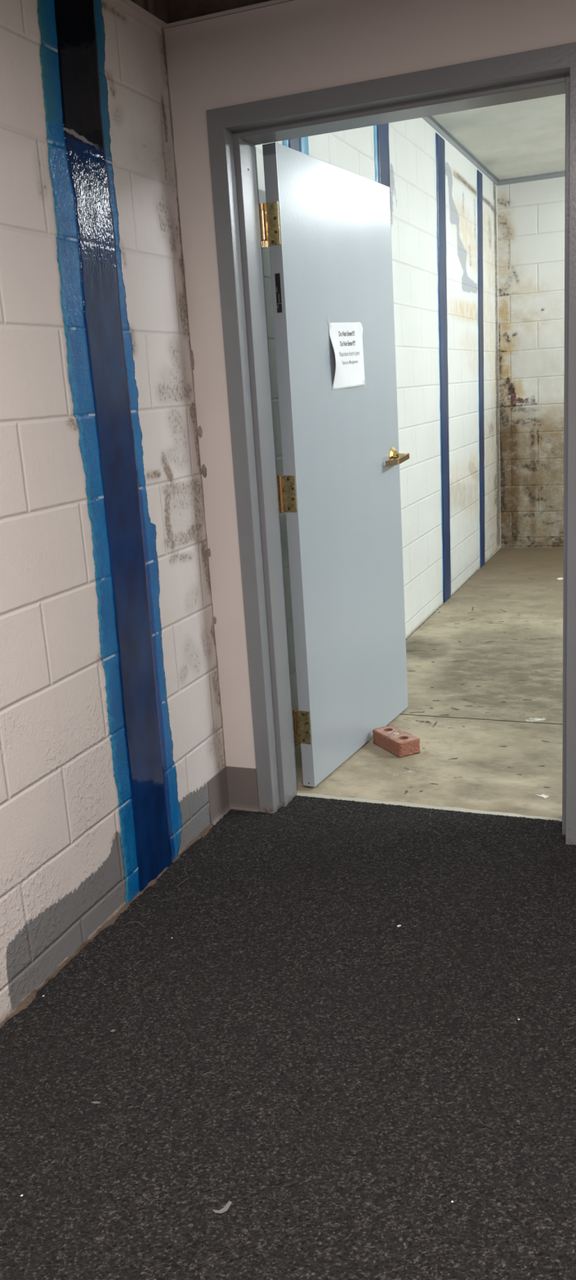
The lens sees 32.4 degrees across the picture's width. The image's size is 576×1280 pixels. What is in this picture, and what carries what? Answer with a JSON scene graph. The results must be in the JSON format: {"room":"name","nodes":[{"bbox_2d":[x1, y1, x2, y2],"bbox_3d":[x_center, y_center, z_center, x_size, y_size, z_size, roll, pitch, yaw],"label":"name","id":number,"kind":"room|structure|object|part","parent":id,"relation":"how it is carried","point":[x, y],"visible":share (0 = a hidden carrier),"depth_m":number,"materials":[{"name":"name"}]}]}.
{"room":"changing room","nodes":[
{"label":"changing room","id":0,"kind":"room"},
{"bbox_2d":[0,0,225,1023],"bbox_3d":[-1.221,-0.256,0.624,0.012,3.000,5.300,2,15,22],"label":"wall","id":1,"kind":"structure","parent":0,"point":[62,870],"depth_m":2.40,"materials":[{"name":"paint"}]},
{"bbox_2d":[37,0,182,903],"bbox_3d":[-0.444,-0.435,2.558,0.004,2.300,0.357,2,15,22],"label":"strip","id":2,"kind":"object","parent":1,"relation":"attached to","point":[100,362],"visible":1,"depth_m":2.52,"materials":[{"name":"blue paint"}]},
{"bbox_2d":[104,0,166,35],"bbox_3d":[-1.269,-1.024,0.417,0.021,0.024,5.079,2,15,22],"label":"trim","id":3,"kind":"structure","parent":1,"relation":"attached to","point":[129,7],"depth_m":2.58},
{"bbox_2d":[206,765,259,825],"bbox_3d":[-0.172,0.503,3.174,0.113,0.148,0.138,2,15,22],"label":"baseboard","id":4,"kind":"structure","parent":1,"relation":"attached to","point":[235,788],"depth_m":3.23,"materials":[{"name":"plastic"}]},
{"bbox_2d":[0,547,575,1279],"bbox_3d":[2.526,0.231,3.857,4.600,0.010,7.197,2,15,22],"label":"floor","id":5,"kind":"structure","parent":0,"point":[313,1064],"depth_m":2.11,"materials":[{"name":"grey carpet"}]},
{"bbox_2d":[0,824,213,1027],"bbox_3d":[-0.459,0.735,2.605,0.019,0.012,1.194,2,15,22],"label":"crust","id":6,"kind":"object","parent":5,"relation":"on","point":[31,996],"visible":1,"depth_m":2.51,"materials":[{"name":"grey concrete"}]},
{"bbox_2d":[211,1200,231,1213],"bbox_3d":[-0.108,0.952,1.660,0.035,0.001,0.016,-12,16,-29],"label":"scrap","id":7,"kind":"object","parent":5,"relation":"on","point":[225,1208],"visible":1,"depth_m":1.66,"materials":[{"name":"white paper"}]},
{"bbox_2d":[372,724,419,757],"bbox_3d":[0.405,0.377,3.717,0.094,0.061,0.196,-10,16,-24],"label":"brick","id":8,"kind":"object","parent":5,"relation":"on","point":[398,742],"visible":1,"depth_m":3.67,"materials":[{"name":"red brick"}]},
{"bbox_2d":[535,794,548,798],"bbox_3d":[0.828,0.506,3.219,0.025,0.002,0.039,-12,17,-31],"label":"chip","id":9,"kind":"object","parent":5,"relation":"on","point":[543,796],"visible":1,"depth_m":3.21,"materials":[{"name":"white"}]},
{"bbox_2d":[163,0,575,768],"bbox_3d":[1.835,-0.821,2.169,4.500,2.950,0.193,2,15,22],"label":"wall","id":10,"kind":"structure","parent":0,"point":[295,46],"depth_m":2.68,"materials":[{"name":"paint"}]},
{"bbox_2d":[163,32,226,765],"bbox_3d":[-0.264,-0.627,2.972,0.021,2.144,0.004,2,15,22],"label":"trim","id":11,"kind":"structure","parent":10,"relation":"attached to","point":[203,470],"depth_m":2.97,"materials":[{"name":"white paint"}]},
{"bbox_2d":[160,0,293,29],"bbox_3d":[0.867,-1.634,2.236,2.599,0.004,0.050,2,15,22],"label":"trim","id":12,"kind":"structure","parent":10,"relation":"attached to","point":[272,2],"depth_m":2.63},
{"bbox_2d":[258,142,408,786],"bbox_3d":[0.221,-0.580,3.500,0.116,2.020,0.956,4,16,28],"label":"door","id":13,"kind":"structure","parent":10,"relation":"in","point":[326,228],"depth_m":3.39,"materials":[{"name":"grey paint"}]},
{"bbox_2d":[328,322,364,390],"bbox_3d":[0.213,-0.979,3.411,0.017,0.256,0.316,4,16,27],"label":"paper notice","id":14,"kind":"object","parent":13,"relation":"attached to","point":[346,338],"visible":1,"depth_m":3.41,"materials":[{"name":"white paper"}]},
{"bbox_3d":[0.415,-0.710,3.833,0.024,0.074,0.074,4,16,27],"label":"handle","id":15,"kind":"part","parent":13,"relation":"part of","materials":[{"name":"gold metal"}]},
{"bbox_3d":[0.419,-0.690,3.791,0.054,0.040,0.124,4,16,27],"label":"lever","id":16,"kind":"part","parent":13,"relation":"part of","materials":[{"name":"gold metal"}]},
{"bbox_2d":[205,42,575,844],"bbox_3d":[0.352,-0.454,2.878,1.016,2.085,0.217,2,15,22],"label":"trim","id":17,"kind":"structure","parent":10,"relation":"attached to","point":[233,131],"depth_m":2.79,"materials":[{"name":"grey paint"}]},
{"bbox_2d":[297,792,561,821],"bbox_3d":[0.444,0.537,3.192,0.912,0.005,0.030,2,15,22],"label":"trim","id":18,"kind":"structure","parent":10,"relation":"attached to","point":[316,795],"depth_m":3.19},
{"bbox_2d":[255,117,500,745],"bbox_3d":[0.686,-1.420,5.309,0.001,2.742,5.077,2,15,22],"label":"wall","id":19,"kind":"structure","parent":0,"point":[411,142],"depth_m":5.62,"materials":[{"name":"paint"}]},
{"bbox_2d":[282,136,308,155],"bbox_3d":[0.069,-0.968,3.797,0.003,2.664,0.378,2,15,22],"label":"strip","id":20,"kind":"object","parent":19,"relation":"attached to","point":[300,144],"visible":0.05,"depth_m":3.65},
{"bbox_2d":[373,123,391,248],"bbox_3d":[0.487,-1.254,4.819,0.003,2.664,0.359,2,15,22],"label":"strip","id":21,"kind":"object","parent":19,"relation":"attached to","point":[381,152],"visible":0.12,"depth_m":4.61,"materials":[{"name":"blue paint"}]},
{"bbox_2d":[435,132,450,603],"bbox_3d":[0.928,-1.555,5.897,0.003,2.664,0.337,2,15,22],"label":"strip","id":22,"kind":"object","parent":19,"relation":"attached to","point":[439,141],"visible":1,"depth_m":5.87,"materials":[{"name":"paint"}]},
{"bbox_2d":[422,115,499,185],"bbox_3d":[0.632,-2.723,5.023,0.026,0.034,4.977,2,15,22],"label":"trim","id":23,"kind":"structure","parent":19,"relation":"attached to","point":[434,123],"depth_m":6.06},
{"bbox_2d":[476,169,484,568],"bbox_3d":[1.352,-1.845,6.934,0.003,2.664,0.304,2,15,22],"label":"strip","id":24,"kind":"object","parent":19,"relation":"attached to","point":[479,175],"visible":1,"depth_m":6.91,"materials":[{"name":"blue paint"}]},
{"bbox_2d":[432,93,564,179],"bbox_3d":[2.759,-2.706,4.209,4.620,0.060,5.084,2,15,22],"label":"ceiling","id":25,"kind":"structure","parent":0,"point":[523,138],"depth_m":5.88,"materials":[{"name":"white paint"}]},
{"bbox_2d":[497,176,564,547],"bbox_3d":[3.751,-1.981,6.731,4.600,2.742,0.001,2,15,22],"label":"wall","id":26,"kind":"structure","parent":0,"point":[531,215],"depth_m":7.47,"materials":[{"name":"paint"}]},
{"bbox_2d":[497,170,564,185],"bbox_3d":[3.617,-3.270,6.411,4.496,0.034,0.026,2,15,22],"label":"trim","id":27,"kind":"structure","parent":26,"relation":"attached to","point":[559,174],"depth_m":7.16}
]}

